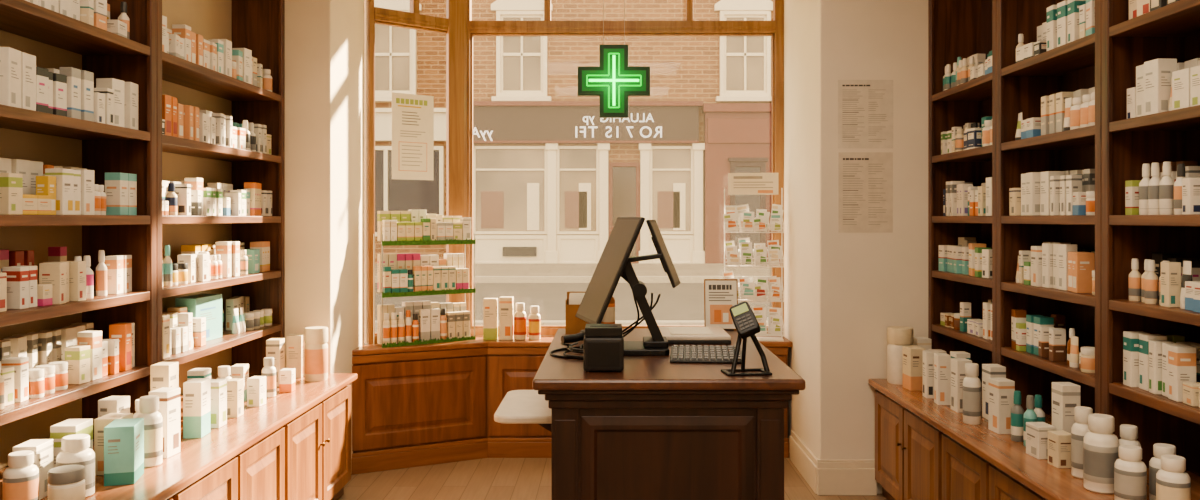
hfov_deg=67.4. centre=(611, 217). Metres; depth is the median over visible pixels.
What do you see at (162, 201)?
box
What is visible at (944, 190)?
carton
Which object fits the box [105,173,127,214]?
carton
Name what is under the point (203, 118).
carton
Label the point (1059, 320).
carton
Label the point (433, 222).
box
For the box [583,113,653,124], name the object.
lettering
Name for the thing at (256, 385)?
carton
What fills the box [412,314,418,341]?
bottle
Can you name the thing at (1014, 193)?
carton
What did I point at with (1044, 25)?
carton
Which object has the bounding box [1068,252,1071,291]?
carton
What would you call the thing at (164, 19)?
carton
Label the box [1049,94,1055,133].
carton
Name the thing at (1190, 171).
carton
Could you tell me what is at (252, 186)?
carton
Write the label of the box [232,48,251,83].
carton
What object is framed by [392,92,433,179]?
poster
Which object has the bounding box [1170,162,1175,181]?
carton
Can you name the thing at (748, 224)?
leaflet
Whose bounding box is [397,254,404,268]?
box
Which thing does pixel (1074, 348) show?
bottle
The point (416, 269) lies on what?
box
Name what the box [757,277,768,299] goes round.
leaflet
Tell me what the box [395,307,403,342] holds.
box
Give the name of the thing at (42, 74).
carton
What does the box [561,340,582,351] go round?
power cable
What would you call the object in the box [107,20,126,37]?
box
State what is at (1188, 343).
carton
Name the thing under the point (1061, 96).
carton
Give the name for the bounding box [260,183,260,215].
carton
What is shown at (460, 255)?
box
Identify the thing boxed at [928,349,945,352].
carton
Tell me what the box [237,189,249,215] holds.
carton
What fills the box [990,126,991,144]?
bottle
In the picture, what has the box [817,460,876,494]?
baseboard
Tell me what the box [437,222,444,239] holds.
box
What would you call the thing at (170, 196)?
lotion bottle
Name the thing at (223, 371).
carton
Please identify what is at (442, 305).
box
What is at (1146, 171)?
lotion bottle
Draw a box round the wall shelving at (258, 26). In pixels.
[157,0,284,394]
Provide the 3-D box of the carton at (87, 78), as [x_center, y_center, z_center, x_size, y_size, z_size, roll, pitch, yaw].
[-1.904,-0.435,3.241,0.045,0.186,0.059,0,0,0]
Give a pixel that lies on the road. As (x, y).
(685, 301)
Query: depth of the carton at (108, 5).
3.55 m
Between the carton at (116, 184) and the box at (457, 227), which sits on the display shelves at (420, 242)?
the box at (457, 227)
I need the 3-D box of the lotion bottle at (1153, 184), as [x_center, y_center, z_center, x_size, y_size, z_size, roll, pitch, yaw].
[1.841,-0.099,3.050,0.044,0.177,0.044,0,0,-5]
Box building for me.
[374,0,772,262]
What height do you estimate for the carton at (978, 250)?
0.145 m
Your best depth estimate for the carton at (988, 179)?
4.32 m
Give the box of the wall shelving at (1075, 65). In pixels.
[996,0,1101,413]
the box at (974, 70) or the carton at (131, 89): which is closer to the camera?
the carton at (131, 89)
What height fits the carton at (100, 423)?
0.190 m
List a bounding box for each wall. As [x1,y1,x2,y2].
[285,0,363,473]
[784,0,927,493]
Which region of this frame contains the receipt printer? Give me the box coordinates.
[583,324,623,371]
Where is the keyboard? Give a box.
[670,345,741,363]
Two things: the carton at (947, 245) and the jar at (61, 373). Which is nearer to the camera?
the jar at (61, 373)
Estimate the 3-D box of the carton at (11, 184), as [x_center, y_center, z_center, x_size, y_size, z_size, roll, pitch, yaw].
[-1.900,-0.075,2.829,0.058,0.130,0.059,0,0,6]
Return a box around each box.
[22,194,36,214]
[37,195,50,214]
[37,284,51,305]
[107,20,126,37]
[162,119,164,134]
[162,201,163,215]
[164,201,168,215]
[167,33,168,53]
[169,34,179,57]
[170,328,180,353]
[170,330,171,354]
[173,326,187,351]
[180,38,184,59]
[223,197,229,215]
[279,368,294,392]
[377,211,389,240]
[377,254,387,291]
[377,304,386,343]
[382,220,389,240]
[383,267,390,292]
[385,304,394,342]
[388,254,396,268]
[390,211,399,221]
[390,220,396,240]
[391,269,398,292]
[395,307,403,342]
[397,222,405,240]
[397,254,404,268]
[398,269,407,291]
[400,211,410,221]
[402,301,412,321]
[404,253,412,274]
[406,222,413,240]
[408,210,418,221]
[411,253,419,265]
[411,301,421,321]
[413,266,420,291]
[414,222,421,240]
[419,210,425,221]
[419,309,429,340]
[420,255,428,265]
[421,218,429,240]
[421,266,426,290]
[422,300,430,308]
[426,214,435,218]
[427,266,432,290]
[429,255,438,266]
[430,219,436,239]
[430,308,439,339]
[431,302,439,308]
[433,267,440,289]
[436,214,442,221]
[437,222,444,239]
[439,259,445,266]
[440,303,445,315]
[441,266,447,289]
[443,216,451,221]
[444,254,451,265]
[445,222,452,239]
[445,302,452,311]
[446,312,454,339]
[447,266,455,289]
[450,253,457,267]
[452,216,461,222]
[453,223,461,239]
[453,303,459,311]
[455,311,462,337]
[456,253,463,267]
[456,268,461,288]
[458,302,465,310]
[460,218,470,239]
[460,268,468,288]
[461,311,469,336]
[566,292,589,333]
[940,313,953,325]
[945,313,953,326]
[951,315,953,328]
[964,130,966,149]
[967,128,980,149]
[967,319,982,334]
[970,66,977,80]
[975,321,982,336]
[978,63,984,76]
[985,59,986,74]
[987,56,991,73]
[1016,46,1022,62]
[1021,120,1025,138]
[1023,42,1034,59]
[1024,262,1030,284]
[1026,117,1040,137]
[1026,422,1055,458]
[1034,40,1046,55]
[1048,430,1070,467]
[1072,192,1086,214]
[1183,382,1199,406]
[1185,281,1199,310]
[1193,283,1199,312]
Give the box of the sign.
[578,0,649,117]
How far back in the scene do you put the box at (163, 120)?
3.78 m
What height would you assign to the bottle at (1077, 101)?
0.133 m
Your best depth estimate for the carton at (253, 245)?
4.85 m
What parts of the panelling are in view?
raised panel, rail, raised panel, rail, raised panel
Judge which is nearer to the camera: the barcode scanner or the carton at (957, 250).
the barcode scanner
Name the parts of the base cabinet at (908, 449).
door, door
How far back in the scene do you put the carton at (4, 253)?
2.97 m
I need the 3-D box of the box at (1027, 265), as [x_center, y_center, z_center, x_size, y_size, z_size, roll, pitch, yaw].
[1.842,0.242,3.929,0.069,0.100,0.048,0,0,-3]
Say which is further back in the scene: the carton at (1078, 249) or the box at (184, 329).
the box at (184, 329)
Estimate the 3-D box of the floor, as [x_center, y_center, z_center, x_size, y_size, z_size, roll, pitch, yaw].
[0.000,1.600,2.050,4.600,0.100,8.500,0,0,0]
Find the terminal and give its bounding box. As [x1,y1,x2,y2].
[575,217,679,355]
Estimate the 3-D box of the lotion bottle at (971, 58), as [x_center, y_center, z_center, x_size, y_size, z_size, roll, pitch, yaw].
[1.857,-0.756,4.642,0.041,0.149,0.041,0,0,-5]
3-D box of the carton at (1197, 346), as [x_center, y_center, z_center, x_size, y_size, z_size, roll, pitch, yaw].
[1.964,0.507,2.991,0.053,0.167,0.058,0,0,0]
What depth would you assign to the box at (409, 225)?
5.65 m
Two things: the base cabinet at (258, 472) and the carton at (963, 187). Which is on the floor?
the base cabinet at (258, 472)
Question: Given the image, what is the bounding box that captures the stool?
[494,390,551,423]
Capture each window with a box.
[364,0,448,343]
[467,0,783,335]
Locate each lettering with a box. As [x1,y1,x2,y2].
[473,127,492,140]
[575,126,661,137]
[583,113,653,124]
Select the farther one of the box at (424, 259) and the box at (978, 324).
the box at (424, 259)
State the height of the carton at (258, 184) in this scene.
0.177 m
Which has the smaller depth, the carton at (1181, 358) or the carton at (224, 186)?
the carton at (1181, 358)
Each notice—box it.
[838,80,892,147]
[838,152,892,232]
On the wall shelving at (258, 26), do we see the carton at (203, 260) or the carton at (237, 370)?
the carton at (203, 260)
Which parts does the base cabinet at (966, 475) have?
door, door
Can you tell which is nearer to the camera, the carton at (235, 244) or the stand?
the carton at (235, 244)
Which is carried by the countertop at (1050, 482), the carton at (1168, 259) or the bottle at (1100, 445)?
the bottle at (1100, 445)
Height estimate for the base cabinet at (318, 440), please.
0.643 m
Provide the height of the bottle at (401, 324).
0.196 m
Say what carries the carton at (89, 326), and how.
on the wall shelving at (57, 40)
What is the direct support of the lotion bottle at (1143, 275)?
on the wall shelving at (1171, 31)
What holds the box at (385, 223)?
on the display shelves at (420, 242)
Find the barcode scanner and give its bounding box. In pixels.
[561,330,584,342]
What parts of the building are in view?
shop door, shop door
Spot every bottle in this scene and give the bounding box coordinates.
[0,362,3,409]
[2,450,38,499]
[56,434,94,497]
[74,256,81,260]
[83,255,93,298]
[95,184,100,214]
[95,250,106,295]
[98,185,105,214]
[118,1,129,38]
[133,399,140,417]
[137,395,162,467]
[163,245,171,285]
[165,183,176,215]
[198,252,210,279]
[210,255,217,278]
[216,255,221,277]
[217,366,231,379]
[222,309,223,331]
[240,250,247,274]
[242,120,249,150]
[248,123,255,151]
[261,357,275,397]
[263,69,271,91]
[383,313,389,344]
[390,313,396,343]
[398,312,404,342]
[405,310,411,341]
[408,270,412,291]
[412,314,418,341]
[440,308,446,339]
[514,303,525,339]
[528,306,540,339]
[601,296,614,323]
[944,64,950,89]
[951,62,957,87]
[955,129,963,151]
[956,57,960,85]
[957,60,962,85]
[961,58,967,83]
[963,363,980,424]
[968,57,973,80]
[982,120,991,146]
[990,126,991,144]
[1011,391,1023,441]
[1016,34,1023,47]
[1023,395,1036,446]
[1034,394,1044,421]
[1067,328,1074,364]
[1070,97,1082,129]
[1071,406,1092,478]
[1080,94,1091,127]
[1083,413,1118,493]
[1088,92,1094,125]
[1114,445,1146,499]
[1119,424,1140,446]
[1128,258,1140,300]
[1139,164,1150,214]
[1141,259,1150,301]
[1145,260,1157,303]
[1148,163,1160,214]
[1149,443,1175,499]
[1156,454,1190,499]
[1159,162,1173,214]
[1159,261,1169,304]
[1174,163,1184,214]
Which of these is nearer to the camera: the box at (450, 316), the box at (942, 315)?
the box at (942, 315)
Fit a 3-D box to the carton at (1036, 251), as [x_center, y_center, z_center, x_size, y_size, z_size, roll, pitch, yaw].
[1.833,0.206,3.854,0.054,0.171,0.076,0,0,6]
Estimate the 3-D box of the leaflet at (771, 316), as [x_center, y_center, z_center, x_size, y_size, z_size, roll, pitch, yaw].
[1.075,0.702,5.927,0.081,0.125,0.018,0,0,6]
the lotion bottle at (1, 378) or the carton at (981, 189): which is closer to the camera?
the lotion bottle at (1, 378)
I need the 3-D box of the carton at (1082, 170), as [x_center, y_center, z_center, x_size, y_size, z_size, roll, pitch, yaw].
[1.964,-0.104,3.682,0.068,0.187,0.040,0,0,2]
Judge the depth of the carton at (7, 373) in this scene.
2.83 m
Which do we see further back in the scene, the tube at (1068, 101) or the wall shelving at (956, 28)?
the wall shelving at (956, 28)
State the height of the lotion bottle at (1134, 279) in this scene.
0.149 m
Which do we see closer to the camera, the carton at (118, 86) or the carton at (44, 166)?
the carton at (44, 166)
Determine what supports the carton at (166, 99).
on the wall shelving at (258, 26)
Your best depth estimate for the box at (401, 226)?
5.62 m
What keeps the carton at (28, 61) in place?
on the wall shelving at (57, 40)
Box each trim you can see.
[352,336,791,355]
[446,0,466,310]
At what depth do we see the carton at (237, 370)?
4.24 m
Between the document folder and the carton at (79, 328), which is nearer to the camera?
the carton at (79, 328)
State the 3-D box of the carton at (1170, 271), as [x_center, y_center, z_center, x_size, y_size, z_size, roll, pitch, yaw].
[1.839,0.219,2.961,0.043,0.147,0.049,0,0,2]
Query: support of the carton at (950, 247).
on the wall shelving at (956, 28)
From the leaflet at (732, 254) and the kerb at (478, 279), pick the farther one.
the kerb at (478, 279)
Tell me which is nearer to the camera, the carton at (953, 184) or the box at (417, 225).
the carton at (953, 184)
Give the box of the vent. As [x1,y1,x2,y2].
[503,247,536,255]
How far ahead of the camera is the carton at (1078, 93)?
3.68 m
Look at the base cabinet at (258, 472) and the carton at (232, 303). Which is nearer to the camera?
the base cabinet at (258, 472)
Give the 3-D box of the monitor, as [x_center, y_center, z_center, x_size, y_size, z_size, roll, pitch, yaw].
[-0.007,0.216,3.733,0.030,0.470,0.370,25,-6,-14]
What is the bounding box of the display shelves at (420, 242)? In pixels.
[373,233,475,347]
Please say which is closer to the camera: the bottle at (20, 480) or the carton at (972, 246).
the bottle at (20, 480)
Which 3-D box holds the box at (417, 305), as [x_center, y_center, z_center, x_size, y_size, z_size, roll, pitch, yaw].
[-1.256,0.662,5.782,0.058,0.252,0.051,0,0,-34]
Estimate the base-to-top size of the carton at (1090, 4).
0.164 m
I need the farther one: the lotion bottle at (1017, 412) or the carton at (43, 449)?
the lotion bottle at (1017, 412)
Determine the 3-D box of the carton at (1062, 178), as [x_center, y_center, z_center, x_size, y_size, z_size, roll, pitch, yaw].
[1.856,-0.091,3.668,0.047,0.163,0.040,0,0,1]
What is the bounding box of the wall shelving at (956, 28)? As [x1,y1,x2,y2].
[928,0,995,378]
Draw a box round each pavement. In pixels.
[364,322,767,344]
[375,263,771,275]
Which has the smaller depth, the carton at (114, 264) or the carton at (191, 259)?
the carton at (114, 264)
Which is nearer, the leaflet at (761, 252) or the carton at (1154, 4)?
the carton at (1154, 4)
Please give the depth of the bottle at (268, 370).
4.36 m
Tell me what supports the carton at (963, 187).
on the wall shelving at (956, 28)
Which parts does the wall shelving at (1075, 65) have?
panel, shelf, shelf, shelf, shelf, shelf, panel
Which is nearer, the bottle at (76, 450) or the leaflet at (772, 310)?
the bottle at (76, 450)
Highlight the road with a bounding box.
[375,283,771,319]
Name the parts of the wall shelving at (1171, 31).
shelf, shelf, shelf, shelf, shelf, panel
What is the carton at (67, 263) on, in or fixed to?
on the wall shelving at (57, 40)
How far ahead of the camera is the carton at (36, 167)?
3.10 m
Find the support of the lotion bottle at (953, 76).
on the wall shelving at (956, 28)
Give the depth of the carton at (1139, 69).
3.11 m
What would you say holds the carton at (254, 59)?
on the wall shelving at (258, 26)
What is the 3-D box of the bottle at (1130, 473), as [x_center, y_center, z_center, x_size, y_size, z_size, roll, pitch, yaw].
[1.630,0.810,2.830,0.089,0.180,0.089,0,0,0]
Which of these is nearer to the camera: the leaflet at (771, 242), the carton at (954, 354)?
the carton at (954, 354)
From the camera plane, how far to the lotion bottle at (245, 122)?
4.66 m
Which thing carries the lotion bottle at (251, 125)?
on the wall shelving at (258, 26)
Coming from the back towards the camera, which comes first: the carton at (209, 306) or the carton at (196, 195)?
the carton at (209, 306)
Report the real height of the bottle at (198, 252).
0.133 m
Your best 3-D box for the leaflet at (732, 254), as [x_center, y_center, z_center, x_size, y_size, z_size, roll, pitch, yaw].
[0.805,0.270,5.923,0.078,0.091,0.014,0,0,5]
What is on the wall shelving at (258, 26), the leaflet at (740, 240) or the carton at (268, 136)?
the carton at (268, 136)
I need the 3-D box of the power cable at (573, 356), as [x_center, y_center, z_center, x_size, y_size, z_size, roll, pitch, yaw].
[-0.111,0.536,3.645,0.165,0.009,0.458,0,0,0]
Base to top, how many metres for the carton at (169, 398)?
0.240 m
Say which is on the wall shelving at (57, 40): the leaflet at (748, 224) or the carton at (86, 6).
the carton at (86, 6)
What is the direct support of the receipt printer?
on the desk
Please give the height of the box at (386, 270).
0.162 m
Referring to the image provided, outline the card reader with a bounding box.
[721,301,771,375]
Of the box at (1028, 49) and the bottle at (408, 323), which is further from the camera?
the bottle at (408, 323)
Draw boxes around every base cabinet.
[170,427,284,499]
[282,385,350,499]
[875,390,943,499]
[942,434,1045,499]
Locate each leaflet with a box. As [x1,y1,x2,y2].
[723,213,737,231]
[723,271,733,278]
[725,205,735,213]
[725,241,734,255]
[726,210,738,230]
[726,246,737,263]
[728,252,739,265]
[736,204,748,231]
[738,237,749,265]
[739,277,749,299]
[741,242,752,264]
[741,282,754,299]
[742,211,753,225]
[742,218,753,230]
[742,251,752,265]
[752,306,765,315]
[753,217,766,231]
[754,243,764,264]
[754,284,766,299]
[755,247,766,265]
[755,313,766,329]
[756,209,766,216]
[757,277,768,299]
[757,321,766,333]
[758,211,769,231]
[767,240,778,253]
[767,276,775,299]
[768,307,780,324]
[769,204,782,231]
[769,249,778,265]
[769,277,781,299]
[769,315,780,332]
[770,209,782,231]
[770,245,781,265]
[770,284,781,300]
[771,213,781,230]
[771,316,782,334]
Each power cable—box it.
[550,346,582,359]
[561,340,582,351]
[563,344,582,357]
[567,342,582,353]
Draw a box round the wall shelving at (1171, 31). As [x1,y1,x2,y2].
[1102,0,1199,474]
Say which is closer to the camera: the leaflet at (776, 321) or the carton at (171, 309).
the carton at (171, 309)
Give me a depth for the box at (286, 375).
4.49 m
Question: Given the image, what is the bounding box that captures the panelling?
[351,347,788,474]
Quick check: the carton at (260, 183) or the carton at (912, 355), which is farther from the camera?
the carton at (260, 183)
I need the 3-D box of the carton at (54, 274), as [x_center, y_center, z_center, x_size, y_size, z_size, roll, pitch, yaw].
[-1.899,0.222,3.056,0.069,0.140,0.046,0,0,-7]
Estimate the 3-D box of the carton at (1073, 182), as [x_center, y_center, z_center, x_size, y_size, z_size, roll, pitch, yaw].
[1.860,-0.091,3.621,0.047,0.163,0.040,0,0,-4]
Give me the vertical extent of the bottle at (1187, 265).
0.154 m
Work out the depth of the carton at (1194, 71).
2.80 m
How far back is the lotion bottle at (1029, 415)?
3.54 m
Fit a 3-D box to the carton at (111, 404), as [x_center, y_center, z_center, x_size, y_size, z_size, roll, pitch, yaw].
[-1.770,0.755,3.200,0.071,0.230,0.081,0,0,3]
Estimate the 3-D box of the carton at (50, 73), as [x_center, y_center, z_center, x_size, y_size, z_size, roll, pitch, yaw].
[-1.926,-0.419,3.038,0.042,0.154,0.059,0,0,4]
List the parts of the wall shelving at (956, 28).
panel, shelf, shelf, shelf, shelf, shelf, panel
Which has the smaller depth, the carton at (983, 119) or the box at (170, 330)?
the box at (170, 330)
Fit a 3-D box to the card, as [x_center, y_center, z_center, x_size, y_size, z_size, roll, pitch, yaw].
[0.535,0.425,4.418,0.164,0.249,0.045,0,0,0]
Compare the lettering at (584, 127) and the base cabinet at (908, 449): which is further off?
the lettering at (584, 127)
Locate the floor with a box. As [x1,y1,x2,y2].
[339,453,886,499]
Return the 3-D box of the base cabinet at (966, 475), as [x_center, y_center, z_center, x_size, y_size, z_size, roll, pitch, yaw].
[1.768,1.244,3.518,0.641,0.613,1.018,0,0,0]
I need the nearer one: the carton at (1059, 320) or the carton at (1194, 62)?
the carton at (1194, 62)
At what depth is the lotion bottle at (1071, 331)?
3.61 m
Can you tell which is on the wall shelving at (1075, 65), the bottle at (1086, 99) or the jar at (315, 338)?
the bottle at (1086, 99)
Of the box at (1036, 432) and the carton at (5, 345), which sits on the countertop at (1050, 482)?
the box at (1036, 432)
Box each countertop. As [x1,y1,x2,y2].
[0,373,357,499]
[868,379,1199,499]
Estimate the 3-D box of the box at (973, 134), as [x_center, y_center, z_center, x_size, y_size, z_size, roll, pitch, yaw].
[1.836,-0.396,4.531,0.062,0.109,0.077,0,0,-7]
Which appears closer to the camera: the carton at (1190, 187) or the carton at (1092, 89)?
the carton at (1190, 187)
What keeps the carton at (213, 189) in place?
on the wall shelving at (258, 26)
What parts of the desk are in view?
panel, moulding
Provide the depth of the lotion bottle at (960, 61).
4.73 m
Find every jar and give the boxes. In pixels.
[29,368,43,398]
[35,365,54,393]
[47,465,85,499]
[49,361,67,390]
[172,264,177,284]
[173,263,187,283]
[244,312,253,330]
[249,311,259,328]
[253,310,263,326]
[261,309,271,325]
[304,326,327,381]
[887,326,912,384]
[954,313,959,329]
[1080,347,1094,372]
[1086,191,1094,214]
[1092,270,1094,294]
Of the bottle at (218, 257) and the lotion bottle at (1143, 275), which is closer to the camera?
the lotion bottle at (1143, 275)
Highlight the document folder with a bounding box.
[659,327,730,343]
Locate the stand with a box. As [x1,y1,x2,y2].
[724,173,783,340]
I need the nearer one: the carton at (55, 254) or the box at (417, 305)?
the carton at (55, 254)
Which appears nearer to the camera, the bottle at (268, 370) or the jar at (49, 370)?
the jar at (49, 370)
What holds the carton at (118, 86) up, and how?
on the wall shelving at (57, 40)
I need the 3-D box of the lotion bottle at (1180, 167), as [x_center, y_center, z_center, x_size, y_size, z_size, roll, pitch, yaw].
[1.859,-0.094,2.940,0.042,0.168,0.042,0,0,7]
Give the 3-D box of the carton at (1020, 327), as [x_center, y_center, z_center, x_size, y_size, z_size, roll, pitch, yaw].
[1.834,0.529,3.996,0.067,0.122,0.041,0,0,3]
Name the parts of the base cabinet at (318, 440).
door, door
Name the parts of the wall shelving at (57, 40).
panel, shelf, shelf, shelf, shelf, shelf, panel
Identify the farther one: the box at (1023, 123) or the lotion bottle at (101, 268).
the box at (1023, 123)
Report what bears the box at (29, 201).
on the wall shelving at (57, 40)
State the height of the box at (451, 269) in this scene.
0.151 m
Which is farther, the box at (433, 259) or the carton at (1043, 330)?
the box at (433, 259)
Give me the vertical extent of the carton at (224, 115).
0.163 m
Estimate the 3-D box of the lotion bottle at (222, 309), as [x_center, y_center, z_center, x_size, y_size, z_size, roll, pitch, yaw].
[-2.031,0.502,4.662,0.037,0.175,0.037,0,0,-3]
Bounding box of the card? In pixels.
[704,279,737,330]
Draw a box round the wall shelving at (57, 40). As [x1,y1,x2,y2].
[0,0,156,468]
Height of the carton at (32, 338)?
0.187 m
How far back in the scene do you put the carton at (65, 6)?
3.12 m
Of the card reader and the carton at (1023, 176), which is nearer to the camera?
the card reader
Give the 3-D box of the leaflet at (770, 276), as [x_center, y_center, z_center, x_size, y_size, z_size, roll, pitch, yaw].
[1.065,0.462,5.960,0.082,0.157,0.021,0,0,8]
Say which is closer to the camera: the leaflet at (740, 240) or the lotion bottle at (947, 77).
the lotion bottle at (947, 77)
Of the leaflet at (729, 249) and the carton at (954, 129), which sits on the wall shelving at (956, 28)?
the carton at (954, 129)
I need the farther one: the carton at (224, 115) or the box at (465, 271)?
the box at (465, 271)
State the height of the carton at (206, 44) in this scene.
0.146 m
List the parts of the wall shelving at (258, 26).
panel, shelf, shelf, shelf, shelf, shelf, panel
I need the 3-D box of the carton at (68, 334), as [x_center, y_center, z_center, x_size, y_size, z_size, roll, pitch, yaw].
[-2.015,0.497,3.316,0.050,0.186,0.059,0,0,5]
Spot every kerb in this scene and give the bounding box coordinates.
[375,276,769,282]
[375,320,767,321]
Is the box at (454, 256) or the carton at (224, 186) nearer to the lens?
the carton at (224, 186)
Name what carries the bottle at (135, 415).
on the countertop at (197, 457)
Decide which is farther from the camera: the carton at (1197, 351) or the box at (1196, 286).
the carton at (1197, 351)
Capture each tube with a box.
[232,308,239,333]
[239,307,245,331]
[1015,112,1022,139]
[1016,256,1018,282]
[1063,97,1071,130]
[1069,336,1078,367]
[1168,77,1171,110]
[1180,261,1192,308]
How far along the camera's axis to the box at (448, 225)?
5.81 m
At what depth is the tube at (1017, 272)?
4.06 m
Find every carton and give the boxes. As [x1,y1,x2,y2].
[0,47,20,107]
[0,158,10,172]
[0,173,22,214]
[0,249,8,271]
[0,272,6,311]
[0,340,10,361]
[0,367,13,406]
[1,357,28,402]
[2,266,28,308]
[3,336,26,356]
[9,251,23,265]
[11,159,29,194]
[12,250,33,265]
[12,333,37,368]
[13,439,53,499]
[21,52,35,110]
[25,0,38,5]
[28,266,36,307]
[29,331,51,365]
[30,161,42,194]
[36,67,48,112]
[36,176,55,214]
[36,329,60,361]
[39,0,49,9]
[39,263,65,304]
[43,165,53,175]
[43,262,68,301]
[45,68,59,73]
[45,168,73,214]
[48,246,66,261]
[49,72,52,113]
[50,0,58,12]
[50,419,92,467]
[53,73,66,116]
[54,327,75,360]
[59,0,71,17]
[60,67,80,118]
[60,261,85,300]
[63,167,78,168]
[64,325,85,344]
[65,345,89,383]
[71,322,93,330]
[72,0,79,20]
[74,169,94,214]
[74,170,80,214]
[77,331,101,380]
[80,0,93,25]
[81,70,93,121]
[94,0,106,30]
[94,88,112,124]
[94,92,104,123]
[94,413,132,474]
[96,78,124,126]
[98,396,129,417]
[102,339,118,374]
[102,341,107,376]
[104,256,122,293]
[104,418,143,485]
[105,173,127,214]
[107,3,109,19]
[109,323,131,370]
[113,255,131,292]
[125,82,137,129]
[128,173,136,214]
[132,323,134,367]
[149,387,179,458]
[150,362,178,390]
[162,15,166,52]
[162,95,171,135]
[162,180,165,200]
[162,312,177,327]
[162,315,169,358]
[167,307,186,312]
[172,25,190,61]
[172,97,176,136]
[175,184,190,215]
[175,294,221,340]
[177,103,183,137]
[177,254,196,282]
[177,313,192,350]
[181,245,199,254]
[183,378,210,438]
[184,105,192,139]
[184,178,202,215]
[187,368,210,380]
[191,32,195,63]
[191,190,201,215]
[192,244,210,254]
[193,107,198,140]
[193,317,205,346]
[196,34,202,65]
[197,254,209,281]
[199,110,211,116]
[199,113,207,142]
[200,245,207,251]
[203,39,209,68]
[203,188,211,215]
[207,183,221,188]
[208,39,223,73]
[208,116,209,142]
[210,42,216,70]
[210,117,215,143]
[210,244,214,254]
[211,113,223,145]
[211,379,226,427]
[212,188,215,215]
[215,242,231,276]
[216,189,222,215]
[218,39,231,76]
[222,183,226,196]
[224,115,225,145]
[224,193,240,215]
[225,241,239,276]
[226,115,231,146]
[226,298,238,329]
[227,184,232,192]
[227,378,243,417]
[229,297,240,315]
[230,190,244,215]
[230,364,248,401]
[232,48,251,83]
[232,50,242,80]
[232,61,235,77]
[232,126,236,147]
[234,296,243,307]
[237,128,245,149]
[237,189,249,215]
[244,182,256,215]
[244,296,249,312]
[246,249,258,273]
[247,376,265,406]
[250,242,264,271]
[253,57,256,85]
[253,124,261,152]
[256,241,269,270]
[257,64,262,87]
[257,183,259,215]
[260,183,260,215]
[261,190,266,215]
[262,125,266,153]
[265,242,266,271]
[266,338,284,386]
[267,134,270,154]
[267,191,271,215]
[286,334,305,377]
[483,298,497,339]
[499,296,513,339]
[903,346,925,390]
[912,337,931,349]
[923,350,938,398]
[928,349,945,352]
[934,353,950,404]
[939,245,946,270]
[941,131,946,154]
[943,189,945,215]
[946,181,949,215]
[947,130,951,152]
[947,245,957,271]
[949,246,952,272]
[950,181,964,215]
[950,351,969,359]
[951,358,971,412]
[952,127,961,152]
[953,246,966,273]
[957,184,959,215]
[958,237,975,245]
[960,184,972,215]
[960,302,970,331]
[962,247,968,274]
[964,240,975,246]
[965,123,979,127]
[967,56,971,66]
[968,186,977,215]
[969,243,984,274]
[970,190,974,215]
[970,244,985,275]
[972,53,985,65]
[975,190,977,215]
[975,247,990,276]
[978,186,985,215]
[981,116,991,146]
[982,249,991,277]
[982,364,1005,419]
[983,302,991,338]
[986,177,991,215]
[988,378,1014,433]
[990,304,991,339]
[1009,188,1020,215]
[1011,309,1026,349]
[1016,323,1025,350]
[1019,250,1030,283]
[1021,173,1025,215]
[1026,172,1039,215]
[1026,315,1042,353]
[1031,246,1041,286]
[1034,316,1053,355]
[1037,25,1041,40]
[1039,326,1053,357]
[1040,171,1063,215]
[1041,96,1048,134]
[1042,22,1046,40]
[1042,243,1058,287]
[1047,5,1056,50]
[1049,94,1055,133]
[1049,329,1065,361]
[1050,176,1059,214]
[1051,314,1064,328]
[1052,382,1080,433]
[1053,244,1057,288]
[1056,92,1073,132]
[1057,0,1066,46]
[1058,244,1076,290]
[1060,175,1065,214]
[1066,175,1081,214]
[1067,0,1085,42]
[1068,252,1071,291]
[1070,170,1081,174]
[1072,252,1094,292]
[1075,89,1088,96]
[1077,248,1094,251]
[1079,4,1085,38]
[1082,170,1083,191]
[1084,169,1094,191]
[1086,0,1094,35]
[1089,87,1094,93]
[1123,331,1149,386]
[1125,180,1140,214]
[1127,87,1135,118]
[1129,0,1136,19]
[1136,64,1143,116]
[1137,0,1149,16]
[1139,334,1166,390]
[1144,58,1176,115]
[1149,340,1173,394]
[1150,0,1166,11]
[1152,253,1178,300]
[1159,163,1163,179]
[1161,262,1180,306]
[1162,343,1188,396]
[1166,335,1184,342]
[1167,0,1178,4]
[1167,258,1186,285]
[1168,345,1195,401]
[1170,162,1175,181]
[1172,68,1189,109]
[1176,161,1197,179]
[1176,342,1199,345]
[1177,63,1183,70]
[1182,178,1199,214]
[1182,259,1199,280]
[1184,58,1199,68]
[1184,166,1199,177]
[1190,65,1199,106]
[1190,344,1199,349]
[1196,350,1199,382]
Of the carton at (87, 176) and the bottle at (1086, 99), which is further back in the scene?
the bottle at (1086, 99)
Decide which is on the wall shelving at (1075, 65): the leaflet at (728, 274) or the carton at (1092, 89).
the carton at (1092, 89)
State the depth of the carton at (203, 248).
4.35 m
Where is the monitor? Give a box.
[575,217,644,323]
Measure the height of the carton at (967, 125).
0.175 m
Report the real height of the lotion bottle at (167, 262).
0.175 m
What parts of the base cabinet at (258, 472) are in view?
door, door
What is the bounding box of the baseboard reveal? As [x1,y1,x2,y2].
[790,430,817,493]
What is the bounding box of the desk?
[494,329,804,499]
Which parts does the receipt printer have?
lid, plate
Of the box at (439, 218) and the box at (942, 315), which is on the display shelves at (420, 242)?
the box at (439, 218)
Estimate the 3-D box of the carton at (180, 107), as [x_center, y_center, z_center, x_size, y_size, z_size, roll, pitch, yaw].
[-1.921,-0.421,3.944,0.068,0.157,0.046,0,0,3]
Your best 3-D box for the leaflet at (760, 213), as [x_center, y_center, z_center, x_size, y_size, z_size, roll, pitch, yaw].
[0.996,0.022,5.935,0.092,0.140,0.019,0,0,9]
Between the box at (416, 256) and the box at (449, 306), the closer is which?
the box at (416, 256)
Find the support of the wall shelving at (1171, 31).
on the countertop at (1050, 482)

